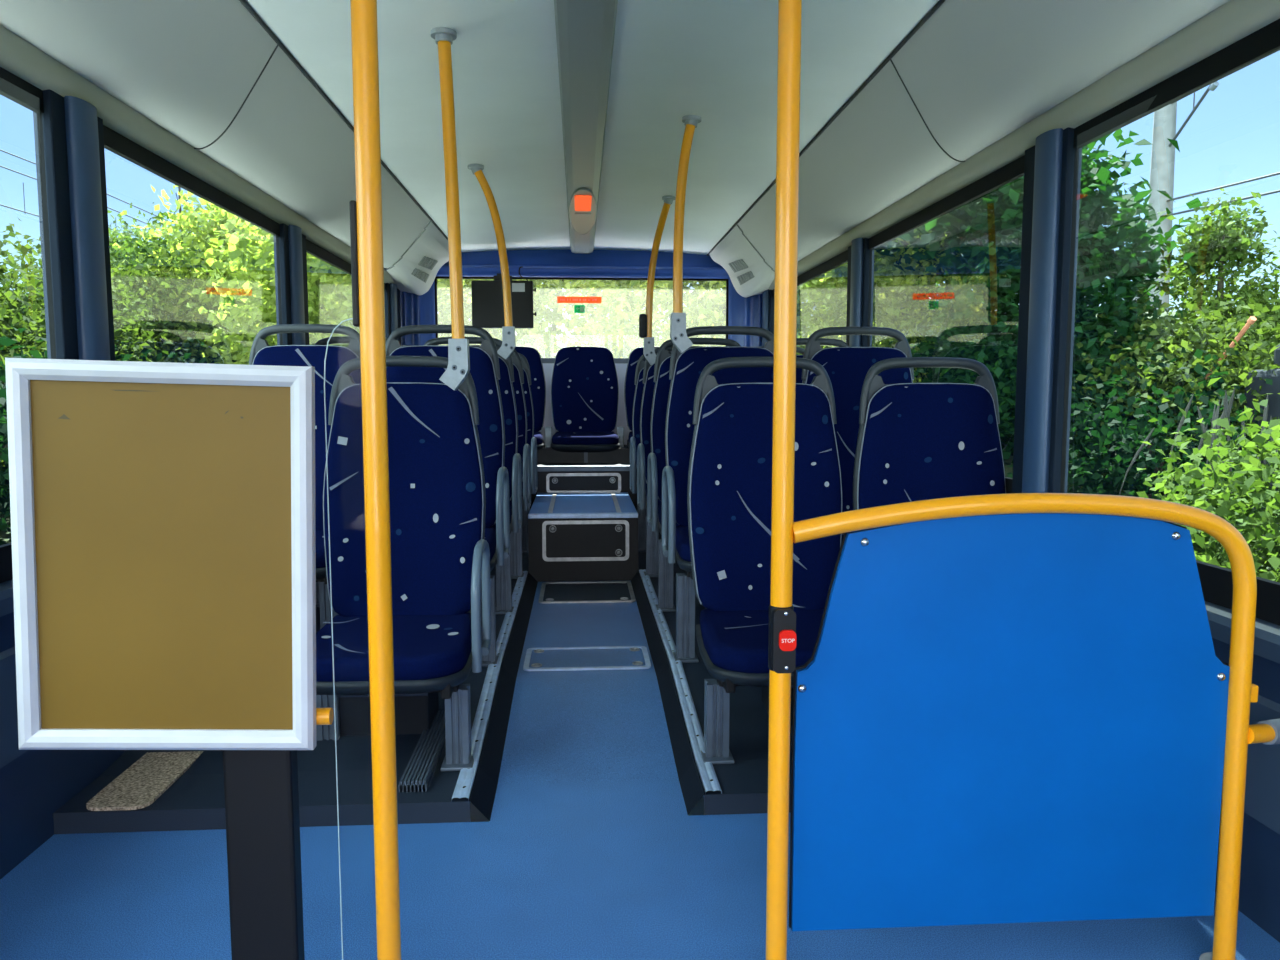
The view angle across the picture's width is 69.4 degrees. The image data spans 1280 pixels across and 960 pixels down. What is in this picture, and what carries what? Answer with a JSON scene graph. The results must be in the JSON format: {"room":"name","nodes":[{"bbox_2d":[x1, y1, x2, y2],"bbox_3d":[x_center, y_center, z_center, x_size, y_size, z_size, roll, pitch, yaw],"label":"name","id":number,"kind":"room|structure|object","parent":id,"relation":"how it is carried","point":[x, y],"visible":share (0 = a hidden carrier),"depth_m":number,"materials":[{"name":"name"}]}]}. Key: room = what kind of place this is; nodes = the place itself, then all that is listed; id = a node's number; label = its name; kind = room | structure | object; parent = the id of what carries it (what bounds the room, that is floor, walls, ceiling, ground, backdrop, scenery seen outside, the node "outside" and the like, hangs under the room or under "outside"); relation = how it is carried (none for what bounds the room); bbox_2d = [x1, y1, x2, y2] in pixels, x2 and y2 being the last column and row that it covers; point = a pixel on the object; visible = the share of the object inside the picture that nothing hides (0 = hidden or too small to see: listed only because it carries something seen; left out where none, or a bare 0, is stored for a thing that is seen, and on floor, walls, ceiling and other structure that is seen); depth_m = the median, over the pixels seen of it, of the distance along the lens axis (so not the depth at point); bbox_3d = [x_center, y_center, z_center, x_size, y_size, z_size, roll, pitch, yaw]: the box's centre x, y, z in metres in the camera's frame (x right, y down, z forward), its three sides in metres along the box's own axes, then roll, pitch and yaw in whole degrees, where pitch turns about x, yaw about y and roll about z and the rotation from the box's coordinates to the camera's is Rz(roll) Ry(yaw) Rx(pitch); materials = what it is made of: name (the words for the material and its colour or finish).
{"room":"vehicle interior","nodes":[
{"label":"vehicle interior","id":0,"kind":"room"},
{"bbox_2d":[0,25,400,879],"bbox_3d":[-1.334,-0.067,2.253,0.076,2.410,8.062,0,5,-4],"label":"wall","id":1,"kind":"structure","parent":0,"point":[34,784],"depth_m":2.15,"materials":[{"name":"blue plastic"}]},
{"bbox_2d":[0,67,55,582],"bbox_3d":[-1.295,-0.258,1.195,0.046,1.070,1.878,0,5,-4],"label":"window","id":2,"kind":"structure","parent":1,"relation":"in","point":[14,88],"depth_m":2.04,"materials":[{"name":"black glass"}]},
{"bbox_2d":[103,125,282,344],"bbox_3d":[-1.415,-0.465,3.040,0.040,1.005,1.438,0,5,-4],"label":"window","id":3,"kind":"structure","parent":1,"relation":"in","point":[114,142],"depth_m":2.85,"materials":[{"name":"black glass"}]},
{"bbox_2d":[306,239,385,337],"bbox_3d":[-1.535,-0.638,4.888,0.044,1.005,1.738,0,5,-4],"label":"window","id":4,"kind":"structure","parent":1,"relation":"in","point":[313,249],"depth_m":4.45,"materials":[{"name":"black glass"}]},
{"bbox_2d":[400,249,761,444],"bbox_3d":[-0.373,-0.671,6.274,2.470,1.960,0.240,0,5,-4],"label":"wall","id":5,"kind":"structure","parent":0,"point":[415,309],"depth_m":6.22,"materials":[{"name":"blue"}]},
{"bbox_2d":[471,266,535,327],"bbox_3d":[-0.890,-1.206,6.088,0.416,0.414,0.182,0,5,-4],"label":"monitor","id":6,"kind":"object","parent":5,"relation":"attached to","point":[487,295],"visible":0.91,"depth_m":6.00,"materials":[{"name":"black plastic"}]},
{"bbox_2d":[545,427,551,446],"bbox_3d":[-0.595,-0.234,6.029,0.060,0.224,0.100,0,5,-4],"label":"trim","id":7,"kind":"structure","parent":5,"relation":"attached to","point":[548,430],"depth_m":6.00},
{"bbox_2d":[435,276,728,338],"bbox_3d":[-0.386,-1.102,6.278,1.988,0.548,0.038,0,5,-4],"label":"window","id":8,"kind":"structure","parent":5,"relation":"in","point":[436,277],"depth_m":6.24,"materials":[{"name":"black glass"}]},
{"bbox_2d":[557,296,601,312],"bbox_3d":[-0.411,-1.191,6.280,0.300,0.110,0.001,0,5,-4],"label":"sticker","id":9,"kind":"object","parent":8,"relation":"attached to","point":[560,299],"visible":1,"depth_m":6.28,"materials":[{"name":"orange"}]},
{"bbox_2d":[617,427,623,446],"bbox_3d":[-0.129,-0.237,6.059,0.060,0.224,0.100,0,5,-4],"label":"trim","id":10,"kind":"structure","parent":5,"relation":"attached to","point":[620,430],"depth_m":6.03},
{"bbox_2d":[0,0,1229,297],"bbox_3d":[-0.115,-1.069,2.237,2.650,0.430,8.220,0,5,-4],"label":"ceiling","id":11,"kind":"structure","parent":0,"point":[895,95],"depth_m":2.73,"materials":[{"name":"plastic"}]},
{"bbox_2d":[411,268,428,282],"bbox_3d":[-1.366,-1.270,5.740,0.042,0.056,0.319,0,5,3],"label":"ceiling vent","id":12,"kind":"object","parent":11,"relation":"in","point":[418,275],"depth_m":5.75,"materials":[{"name":"grey"}]},
{"bbox_2d":[418,256,437,269],"bbox_3d":[-1.310,-1.342,5.702,0.056,0.069,0.350,0,5,1],"label":"ceiling vent","id":13,"kind":"object","parent":11,"relation":"in","point":[425,262],"depth_m":5.69,"materials":[{"name":"grey"}]},
{"bbox_2d":[554,0,617,253],"bbox_3d":[-0.247,-1.317,4.027,0.156,0.043,4.280,0,5,-4],"label":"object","id":14,"kind":"object","parent":11,"relation":"attached to","point":[585,29],"visible":1,"depth_m":2.92,"materials":[{"name":"grey"}]},
{"bbox_2d":[729,259,747,272],"bbox_3d":[0.622,-1.354,5.827,0.056,0.069,0.350,-1,5,-9],"label":"ceiling vent","id":15,"kind":"object","parent":11,"relation":"in","point":[737,265],"depth_m":5.82,"materials":[{"name":"grey"}]},
{"bbox_2d":[737,271,754,284],"bbox_3d":[0.673,-1.283,5.872,0.042,0.056,0.319,-1,5,-10],"label":"ceiling vent","id":16,"kind":"object","parent":11,"relation":"in","point":[743,277],"depth_m":5.88,"materials":[{"name":"grey"}]},
{"bbox_2d":[0,463,1279,959],"bbox_3d":[-0.115,0.501,2.380,2.470,0.556,8.050,0,5,-4],"label":"floor","id":17,"kind":"structure","parent":0,"point":[587,784],"depth_m":2.04,"materials":[{"name":"blue rubber"}]},
{"bbox_2d":[86,751,202,810],"bbox_3d":[-1.214,0.731,2.305,0.145,0.008,0.400,0,5,-4],"label":"floor mat","id":18,"kind":"object","parent":17,"relation":"on","point":[150,776],"visible":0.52,"depth_m":2.25,"materials":[{"name":"carpet"}]},
{"bbox_2d":[223,708,333,959],"bbox_3d":[-0.626,0.382,1.388,0.335,0.980,0.082,0,5,-4],"label":"post","id":19,"kind":"object","parent":17,"relation":"on","point":[261,791],"visible":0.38,"depth_m":1.39,"materials":[{"name":"black metal"}]},
{"bbox_2d":[5,358,315,749],"bbox_3d":[-0.671,0.112,1.307,0.410,0.553,0.029,1,5,-4],"label":"notice board","id":20,"kind":"object","parent":19,"relation":"attached to","point":[163,536],"visible":1,"depth_m":1.30,"materials":[{"name":"beige metal"}]},
{"bbox_2d":[249,324,360,628],"bbox_3d":[-1.173,0.032,3.124,0.455,1.141,0.529,0,5,-4],"label":"seat","id":21,"kind":"object","parent":17,"relation":"on","point":[261,353],"visible":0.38,"depth_m":3.29,"materials":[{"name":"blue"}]},
{"bbox_2d":[315,530,325,567],"bbox_3d":[-1.170,0.230,3.096,0.424,0.074,0.420,0,5,-4],"label":"cushion","id":22,"kind":"object","parent":21,"relation":"on","point":[320,548],"depth_m":2.93,"materials":[{"name":"blue fabric"}]},
{"bbox_2d":[324,318,352,959],"bbox_3d":[-0.426,0.321,1.363,0.060,1.106,0.024,0,5,-4],"label":"glass wall","id":23,"kind":"structure","parent":17,"relation":"on","point":[350,318],"depth_m":1.35,"materials":[{"name":"grey"}]},
{"bbox_2d":[315,336,387,606],"bbox_3d":[-1.219,-0.036,3.839,0.455,1.141,0.529,0,5,-4],"label":"seat","id":24,"kind":"object","parent":17,"relation":"on","point":[342,339],"visible":0.06,"depth_m":4.01,"materials":[{"name":"grey"}]},
{"bbox_2d":[349,0,400,959],"bbox_3d":[-0.381,-0.103,1.324,0.071,1.957,0.071,0,5,-4],"label":"pole","id":25,"kind":"object","parent":17,"relation":"on","point":[366,227],"visible":1,"depth_m":1.32,"materials":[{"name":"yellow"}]},
{"bbox_2d":[339,692,438,735],"bbox_3d":[-0.786,0.606,2.610,0.400,0.205,0.186,0,5,-4],"label":"box","id":26,"kind":"object","parent":17,"relation":"on","point":[414,713],"visible":0.13,"depth_m":2.53,"materials":[{"name":"black"}]},
{"bbox_2d":[316,356,490,770],"bbox_3d":[-0.649,0.192,2.449,0.476,1.054,0.529,0,5,-4],"label":"seat","id":27,"kind":"object","parent":17,"relation":"on","point":[440,553],"visible":0.89,"depth_m":2.60,"materials":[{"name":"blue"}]},
{"bbox_2d":[316,613,471,681],"bbox_3d":[-0.656,0.433,2.424,0.424,0.074,0.420,0,5,-4],"label":"cushion","id":28,"kind":"object","parent":27,"relation":"on","point":[427,647],"depth_m":2.33,"materials":[{"name":"blue fabric"}]},
{"bbox_2d":[431,27,469,389],"bbox_3d":[-0.513,-0.719,2.501,0.086,0.948,0.068,0,5,-4],"label":"pole","id":29,"kind":"object","parent":27,"relation":"attached to","point":[458,368],"visible":1,"depth_m":2.49,"materials":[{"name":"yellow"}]},
{"bbox_2d":[398,710,444,791],"bbox_3d":[-0.562,0.721,2.487,0.066,0.058,0.560,0,5,-4],"label":"vent","id":30,"kind":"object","parent":17,"relation":"attached to","point":[417,776],"depth_m":2.34,"materials":[{"name":"metal"}]},
{"bbox_2d":[386,325,509,666],"bbox_3d":[-0.696,0.029,3.155,0.476,1.141,0.529,0,5,-4],"label":"seat","id":31,"kind":"object","parent":17,"relation":"on","point":[484,371],"visible":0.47,"depth_m":3.32,"materials":[{"name":"grey"}]},
{"bbox_2d":[484,527,495,560],"bbox_3d":[-0.703,0.227,3.126,0.424,0.074,0.420,0,5,-4],"label":"cushion","id":32,"kind":"object","parent":31,"relation":"on","point":[490,532],"depth_m":3.14,"materials":[{"name":"blue fabric"}]},
{"bbox_2d":[423,337,521,613],"bbox_3d":[-0.742,-0.039,3.870,0.476,1.141,0.529,0,5,-4],"label":"seat","id":33,"kind":"object","parent":17,"relation":"on","point":[513,464],"visible":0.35,"depth_m":4.04,"materials":[{"name":"grey"}]},
{"bbox_2d":[468,164,515,359],"bbox_3d":[-0.630,-0.922,3.929,0.190,0.816,0.068,0,5,-4],"label":"pole","id":34,"kind":"object","parent":33,"relation":"attached to","point":[508,346],"visible":1,"depth_m":3.92,"materials":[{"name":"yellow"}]},
{"bbox_2d":[491,504,510,528],"bbox_3d":[-0.749,0.159,3.841,0.424,0.074,0.420,0,5,-4],"label":"cushion","id":35,"kind":"object","parent":33,"relation":"on","point":[494,526],"depth_m":3.84,"materials":[{"name":"blue fabric"}]},
{"bbox_2d":[451,571,527,801],"bbox_3d":[-0.500,0.612,3.389,0.039,0.086,2.485,0,5,-4],"label":"trim","id":36,"kind":"structure","parent":17,"relation":"attached to","point":[465,781],"depth_m":2.73,"materials":[{"name":"metal"}]},
{"bbox_2d":[469,345,530,578],"bbox_3d":[-0.788,-0.106,4.585,0.476,1.141,0.529,0,5,-4],"label":"seat","id":37,"kind":"object","parent":17,"relation":"on","point":[523,447],"visible":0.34,"depth_m":4.72,"materials":[{"name":"grey"}]},
{"bbox_2d":[511,353,536,552],"bbox_3d":[-0.835,-0.173,5.301,0.476,1.141,0.529,0,5,-4],"label":"seat","id":38,"kind":"object","parent":17,"relation":"on","point":[531,440],"visible":0.24,"depth_m":5.44,"materials":[{"name":"grey"}]},
{"bbox_2d":[528,512,637,518],"bbox_3d":[-0.284,0.179,4.637,0.550,0.023,0.042,0,5,-4],"label":"trim","id":39,"kind":"structure","parent":17,"relation":"attached to","point":[626,514],"depth_m":4.62,"materials":[{"name":"metal"}]},
{"bbox_2d":[546,473,620,492],"bbox_3d":[-0.342,0.020,5.630,0.455,0.125,0.009,0,5,-4],"label":"access hatch","id":40,"kind":"object","parent":17,"relation":"attached to","point":[558,482],"visible":1,"depth_m":5.63,"materials":[{"name":"metal"}]},
{"bbox_2d":[537,445,629,462],"bbox_3d":[-0.357,-0.172,6.075,1.860,0.092,0.421,0,5,-4],"label":"platform","id":41,"kind":"object","parent":17,"relation":"on","point":[546,454],"visible":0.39,"depth_m":5.87,"materials":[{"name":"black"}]},
{"bbox_2d":[515,346,545,450],"bbox_3d":[-0.839,-0.527,5.943,0.451,0.680,0.492,0,5,-4],"label":"seat","id":42,"kind":"object","parent":41,"relation":"on","point":[538,385],"visible":0.28,"depth_m":6.11,"materials":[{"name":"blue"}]},
{"bbox_2d":[534,432,542,443],"bbox_3d":[-0.836,-0.266,5.929,0.424,0.074,0.400,0,5,-4],"label":"cushion","id":43,"kind":"object","parent":42,"relation":"on","point":[538,435],"depth_m":5.82,"materials":[{"name":"blue fabric"}]},
{"bbox_2d":[551,346,619,451],"bbox_3d":[-0.356,-0.530,5.974,0.451,0.680,0.492,0,5,-4],"label":"seat","id":44,"kind":"object","parent":41,"relation":"on","point":[584,381],"visible":1,"depth_m":6.13,"materials":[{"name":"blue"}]},
{"bbox_2d":[552,431,618,444],"bbox_3d":[-0.353,-0.269,5.961,0.424,0.074,0.400,0,5,-4],"label":"cushion","id":45,"kind":"object","parent":44,"relation":"on","point":[560,437],"depth_m":5.78,"materials":[{"name":"blue fabric"}]},
{"bbox_2d":[624,347,655,448],"bbox_3d":[0.133,-0.533,6.005,0.451,0.680,0.492,0,5,-4],"label":"seat","id":46,"kind":"object","parent":41,"relation":"on","point":[629,387],"visible":0.23,"depth_m":6.16,"materials":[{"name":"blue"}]},
{"bbox_2d":[537,465,629,471],"bbox_3d":[-0.350,-0.071,5.640,0.590,0.033,0.054,0,5,-4],"label":"trim","id":47,"kind":"structure","parent":17,"relation":"attached to","point":[541,468],"depth_m":5.62,"materials":[{"name":"paint"}]},
{"bbox_2d":[542,520,628,560],"bbox_3d":[-0.272,0.305,4.635,0.435,0.205,0.009,0,5,-4],"label":"access hatch","id":48,"kind":"object","parent":17,"relation":"attached to","point":[578,540],"visible":1,"depth_m":4.63,"materials":[{"name":"metal"}]},
{"bbox_2d":[523,646,650,670],"bbox_3d":[-0.188,0.633,3.293,0.440,0.009,0.270,0,5,-4],"label":"access hatch","id":49,"kind":"object","parent":17,"relation":"on","point":[602,657],"visible":1,"depth_m":3.29,"materials":[{"name":"metal"}]},
{"bbox_2d":[539,581,635,603],"bbox_3d":[-0.252,0.530,4.392,0.440,0.009,0.440,0,5,-4],"label":"access hatch","id":50,"kind":"object","parent":17,"relation":"on","point":[599,591],"visible":1,"depth_m":4.37,"materials":[{"name":"metal"}]},
{"bbox_2d":[630,352,671,551],"bbox_3d":[0.185,-0.179,5.366,0.478,1.141,0.529,0,5,-4],"label":"seat","id":51,"kind":"object","parent":17,"relation":"on","point":[635,440],"visible":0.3,"depth_m":5.48,"materials":[{"name":"grey"}]},
{"bbox_2d":[637,346,703,576],"bbox_3d":[0.232,-0.112,4.651,0.478,1.141,0.529,0,5,-4],"label":"seat","id":52,"kind":"object","parent":17,"relation":"on","point":[644,448],"visible":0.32,"depth_m":4.76,"materials":[{"name":"grey"}]},
{"bbox_2d":[639,195,675,364],"bbox_3d":[0.085,-0.990,4.622,0.108,0.820,0.236,-3,6,-28],"label":"pole","id":53,"kind":"object","parent":52,"relation":"attached to","point":[645,320],"visible":1,"depth_m":4.67,"materials":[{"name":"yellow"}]},
{"bbox_2d":[639,569,721,795],"bbox_3d":[0.095,0.608,3.428,0.039,0.086,2.485,0,5,-4],"label":"trim","id":54,"kind":"structure","parent":17,"relation":"attached to","point":[709,780],"depth_m":2.77,"materials":[{"name":"metal"}]},
{"bbox_2d":[647,338,740,611],"bbox_3d":[0.278,-0.045,3.936,0.478,1.141,0.529,0,5,-4],"label":"seat","id":55,"kind":"object","parent":17,"relation":"on","point":[656,463],"visible":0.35,"depth_m":4.08,"materials":[{"name":"grey"}]},
{"bbox_2d":[658,502,680,526],"bbox_3d":[0.290,0.153,3.908,0.424,0.074,0.420,0,5,-4],"label":"cushion","id":56,"kind":"object","parent":55,"relation":"on","point":[660,504],"depth_m":3.88,"materials":[{"name":"blue fabric"}]},
{"bbox_2d":[662,326,773,662],"bbox_3d":[0.325,0.023,3.220,0.478,1.141,0.529,0,5,-4],"label":"seat","id":57,"kind":"object","parent":17,"relation":"on","point":[686,367],"visible":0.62,"depth_m":3.37,"materials":[{"name":"grey"}]},
{"bbox_2d":[676,526,690,561],"bbox_3d":[0.337,0.220,3.193,0.424,0.074,0.420,0,5,-4],"label":"cushion","id":58,"kind":"object","parent":57,"relation":"on","point":[682,532],"depth_m":3.11,"materials":[{"name":"blue fabric"}]},
{"bbox_2d":[670,115,700,352],"bbox_3d":[0.162,-0.859,3.261,0.106,0.815,0.068,0,5,-4],"label":"pole","id":59,"kind":"object","parent":57,"relation":"attached to","point":[678,335],"visible":1,"depth_m":3.25,"materials":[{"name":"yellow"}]},
{"bbox_2d":[687,357,841,763],"bbox_3d":[0.380,0.186,2.515,0.460,1.054,0.529,0,5,-4],"label":"seat","id":60,"kind":"object","parent":17,"relation":"on","point":[729,490],"visible":0.79,"depth_m":2.67,"materials":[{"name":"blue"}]},
{"bbox_2d":[700,609,823,672],"bbox_3d":[0.383,0.427,2.491,0.424,0.074,0.420,0,5,-4],"label":"cushion","id":61,"kind":"object","parent":60,"relation":"on","point":[731,640],"depth_m":2.43,"materials":[{"name":"blue fabric"}]},
{"bbox_2d":[762,686,792,724],"bbox_3d":[0.691,0.597,2.705,0.640,0.205,0.186,0,5,-4],"label":"box","id":62,"kind":"object","parent":17,"relation":"on","point":[765,690],"visible":0.02,"depth_m":2.69,"materials":[{"name":"black"}]},
{"bbox_2d":[766,0,801,959],"bbox_3d":[0.228,-0.117,1.463,0.071,1.958,0.071,0,5,-4],"label":"pole","id":63,"kind":"object","parent":17,"relation":"on","point":[782,616],"visible":1,"depth_m":1.46,"materials":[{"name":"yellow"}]},
{"bbox_2d":[796,338,848,382],"bbox_3d":[0.780,-0.048,3.968,0.455,1.141,0.529,0,5,-4],"label":"seat","id":64,"kind":"object","parent":17,"relation":"on","point":[799,341],"visible":0.06,"depth_m":4.15,"materials":[{"name":"grey"}]},
{"bbox_2d":[802,327,913,542],"bbox_3d":[0.827,0.020,3.253,0.455,1.141,0.529,0,5,-4],"label":"seat","id":65,"kind":"object","parent":17,"relation":"on","point":[847,368],"visible":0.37,"depth_m":3.41,"materials":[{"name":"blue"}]},
{"bbox_2d":[853,357,1005,509],"bbox_3d":[0.873,0.183,2.546,0.455,1.054,0.529,0,5,-4],"label":"seat","id":66,"kind":"object","parent":17,"relation":"on","point":[916,441],"visible":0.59,"depth_m":2.71,"materials":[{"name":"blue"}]},
{"bbox_2d":[789,493,1279,959],"bbox_3d":[0.710,0.438,1.544,0.936,0.838,0.103,-1,5,-7],"label":"partition panel","id":67,"kind":"object","parent":17,"relation":"on","point":[1011,707],"visible":1,"depth_m":1.54,"materials":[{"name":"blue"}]},
{"bbox_2d":[762,0,1279,941],"bbox_3d":[1.103,-0.081,2.410,0.076,2.410,8.062,0,5,-4],"label":"wall","id":68,"kind":"structure","parent":0,"point":[1046,142],"depth_m":2.41,"materials":[{"name":"blue metal"}]},
{"bbox_2d":[772,250,847,334],"bbox_3d":[0.946,-0.671,5.232,0.044,1.005,1.808,0,5,-4],"label":"window","id":69,"kind":"structure","parent":68,"relation":"in","point":[842,258],"depth_m":4.89,"materials":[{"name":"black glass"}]},
{"bbox_2d":[867,155,1024,493],"bbox_3d":[1.067,-0.495,3.364,0.040,1.005,1.488,0,5,-4],"label":"window","id":70,"kind":"structure","parent":68,"relation":"in","point":[1014,170],"depth_m":3.15,"materials":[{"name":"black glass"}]},
{"bbox_2d":[1060,19,1279,625],"bbox_3d":[1.193,-0.265,1.426,0.049,1.100,2.018,0,5,-4],"label":"window","id":71,"kind":"structure","parent":68,"relation":"in","point":[1216,581],"depth_m":1.89,"materials":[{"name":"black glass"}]},
{"label":"outside","id":72,"kind":"structure","parent":0,"visible":0},
{"bbox_2d":[0,166,170,237],"bbox_3d":[-20.543,-10.066,37.979,0.038,1.322,120.000,0,5,-4],"label":"overhead wire","id":73,"kind":"object","parent":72,"point":[0,166],"visible":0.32,"depth_m":30.18,"materials":[{"name":"grey metal"}]},
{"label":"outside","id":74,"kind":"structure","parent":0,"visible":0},
{"bbox_2d":[0,298,1279,568],"bbox_3d":[-1.613,-2.637,24.810,120.000,3.820,110.000,0,5,-4],"label":"ground","id":75,"kind":"structure","parent":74,"point":[3,534],"depth_m":9.79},
{"bbox_2d":[0,218,46,517],"bbox_3d":[-5.948,-0.817,7.580,2.830,3.154,3.633,0,5,-4],"label":"shrub","id":76,"kind":"object","parent":75,"relation":"on","point":[20,306],"visible":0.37,"depth_m":8.15,"materials":[{"name":"green plant"}]},
{"bbox_2d":[0,324,131,544],"bbox_3d":[-5.000,-0.157,6.576,2.336,2.169,4.180,0,5,-4],"label":"bush","id":77,"kind":"object","parent":75,"relation":"on","point":[4,475],"visible":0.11,"depth_m":6.65,"materials":[{"name":"green plant"}]},
{"bbox_2d":[0,229,199,361],"bbox_3d":[-6.469,-1.419,10.194,2.914,3.030,3.836,-4,7,-34],"label":"shrub","id":78,"kind":"object","parent":75,"relation":"on","point":[123,316],"visible":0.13,"depth_m":10.01,"materials":[{"name":"green plant"}]},
{"bbox_2d":[4,336,236,484],"bbox_3d":[-5.676,-0.443,9.749,2.428,2.424,4.044,0,5,-4],"label":"bush","id":79,"kind":"object","parent":75,"relation":"on","point":[186,357],"visible":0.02,"depth_m":10.39,"materials":[{"name":"green plant"}]},
{"bbox_2d":[9,202,241,363],"bbox_3d":[-6.933,-2.232,12.609,3.763,3.279,3.832,4,7,35],"label":"tree","id":80,"kind":"object","parent":75,"relation":"on","point":[129,250],"visible":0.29,"depth_m":11.89,"materials":[{"name":"green plant"}]},
{"bbox_2d":[110,185,344,364],"bbox_3d":[-5.509,-2.386,12.837,3.654,4.512,3.110,-3,6,-26],"label":"tree","id":81,"kind":"object","parent":75,"relation":"on","point":[217,216],"visible":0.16,"depth_m":12.04,"materials":[{"name":"green plant"}]},
{"bbox_2d":[176,211,488,364],"bbox_3d":[-3.385,-1.771,10.982,3.598,4.972,3.288,-4,7,-35],"label":"tree","id":82,"kind":"object","parent":75,"relation":"on","point":[324,277],"visible":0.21,"depth_m":10.24,"materials":[{"name":"green plant"}]},
{"bbox_2d":[438,279,657,357],"bbox_3d":[-1.352,-2.191,12.376,4.076,4.885,3.162,1,5,12],"label":"tree","id":83,"kind":"object","parent":75,"relation":"on","point":[536,337],"visible":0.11,"depth_m":11.62,"materials":[{"name":"green plant"}]},
{"bbox_2d":[553,273,835,357],"bbox_3d":[0.655,-1.761,11.642,3.386,5.204,3.472,5,8,44],"label":"tree","id":84,"kind":"object","parent":75,"relation":"on","point":[709,303],"visible":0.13,"depth_m":11.03,"materials":[{"name":"green plant"}]},
{"bbox_2d":[710,229,963,382],"bbox_3d":[2.736,-2.137,12.942,3.769,4.407,3.117,1,5,7],"label":"tree","id":85,"kind":"object","parent":75,"relation":"on","point":[885,292],"visible":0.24,"depth_m":12.26,"materials":[{"name":"green plant"}]},
{"bbox_2d":[820,298,996,356],"bbox_3d":[4.775,-2.620,16.214,4.118,1.842,3.779,1,5,5],"label":"shrub","id":86,"kind":"object","parent":75,"relation":"on","point":[925,329],"visible":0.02,"depth_m":15.23,"materials":[{"name":"green plant"}]},
{"bbox_2d":[842,128,1202,382],"bbox_3d":[4.303,-2.710,12.375,4.271,4.412,7.663,2,6,16],"label":"tree","id":87,"kind":"object","parent":75,"relation":"on","point":[952,221],"visible":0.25,"depth_m":9.65,"materials":[{"name":"green plant"}]},
{"bbox_2d":[888,137,1186,484],"bbox_3d":[4.301,-1.759,10.048,2.661,3.741,4.524,0,5,4],"label":"tree","id":88,"kind":"object","parent":75,"relation":"on","point":[1002,366],"visible":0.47,"depth_m":9.03,"materials":[{"name":"green plant"}]},
{"bbox_2d":[1013,342,1278,510],"bbox_3d":[4.152,-0.134,7.427,2.265,2.020,2.552,0,5,-4],"label":"shrub","id":89,"kind":"object","parent":75,"relation":"on","point":[1129,441],"visible":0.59,"depth_m":7.10,"materials":[{"name":"green plant"}]},
{"bbox_2d":[1068,273,1279,496],"bbox_3d":[4.689,-0.626,8.156,2.281,2.454,2.473,0,5,-4],"label":"tree","id":90,"kind":"object","parent":75,"relation":"on","point":[1180,330],"visible":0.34,"depth_m":7.80,"materials":[{"name":"green plant"}]},
{"bbox_2d":[1205,316,1256,378],"bbox_3d":[4.834,-1.037,7.632,0.052,0.581,0.630,0,5,-4],"label":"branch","id":91,"kind":"object","parent":90,"relation":"in","point":[1252,319],"visible":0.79,"depth_m":7.43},
{"bbox_2d":[1145,81,1218,310],"bbox_3d":[10.856,-6.923,17.516,0.520,7.400,3.460,0,5,-4],"label":"catenary mast","id":92,"kind":"object","parent":75,"relation":"on","point":[1162,166],"visible":0.38,"depth_m":18.88,"materials":[{"name":"grey concrete"}]},
{"bbox_2d":[1118,190,1279,230],"bbox_3d":[10.685,-5.373,20.318,0.038,0.594,80.000,0,5,-4],"label":"overhead wire","id":93,"kind":"object","parent":92,"relation":"attached to","point":[1276,191],"visible":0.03,"depth_m":16.95,"materials":[{"name":"grey metal"}]},
{"bbox_2d":[1127,172,1279,214],"bbox_3d":[10.685,-5.672,20.290,0.038,0.594,80.000,0,5,-4],"label":"overhead wire","id":94,"kind":"object","parent":92,"relation":"attached to","point":[1277,173],"visible":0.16,"depth_m":17.10,"materials":[{"name":"grey metal"}]},
{"bbox_2d":[1119,388,1277,557],"bbox_3d":[3.631,0.082,5.696,1.119,1.293,0.988,0,5,-4],"label":"dry grass","id":95,"kind":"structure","parent":75,"relation":"on","point":[1227,407],"depth_m":5.54,"materials":[{"name":"plant"}]},
{"bbox_2d":[1136,377,1279,582],"bbox_3d":[2.951,0.449,3.653,2.124,1.737,3.230,-1,5,-7],"label":"bush","id":96,"kind":"object","parent":75,"relation":"on","point":[1244,484],"visible":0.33,"depth_m":4.13,"materials":[{"name":"green plant"}]},
{"bbox_2d":[1138,297,1279,470],"bbox_3d":[5.152,-0.463,7.997,1.699,2.294,2.282,3,6,26],"label":"shrub","id":97,"kind":"object","parent":75,"relation":"on","point":[1258,307],"visible":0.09,"depth_m":7.73,"materials":[{"name":"green plant"}]},
{"bbox_2d":[1150,189,1279,360],"bbox_3d":[7.762,-1.849,10.104,3.809,2.944,2.438,2,6,24],"label":"tree","id":98,"kind":"object","parent":75,"relation":"on","point":[1224,243],"visible":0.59,"depth_m":10.70,"materials":[{"name":"green plant"}]},
{"bbox_2d":[1241,345,1279,509],"bbox_3d":[5.641,-0.190,6.538,1.400,1.620,2.100,0,5,-4],"label":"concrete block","id":99,"kind":"object","parent":75,"relation":"on","point":[1273,399],"visible":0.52,"depth_m":7.22,"materials":[{"name":"concrete"}]},
{"bbox_2d":[1255,533,1279,578],"bbox_3d":[2.247,0.783,2.193,1.511,1.350,2.643,0,5,1],"label":"bush","id":100,"kind":"object","parent":75,"relation":"on","point":[1274,561],"visible":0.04,"depth_m":3.27,"materials":[{"name":"green plant"}]},
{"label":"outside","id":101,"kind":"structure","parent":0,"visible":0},
{"bbox_2d":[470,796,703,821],"bbox_3d":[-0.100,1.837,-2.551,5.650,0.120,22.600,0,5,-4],"label":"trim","id":102,"kind":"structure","parent":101,"point":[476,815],"depth_m":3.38,"materials":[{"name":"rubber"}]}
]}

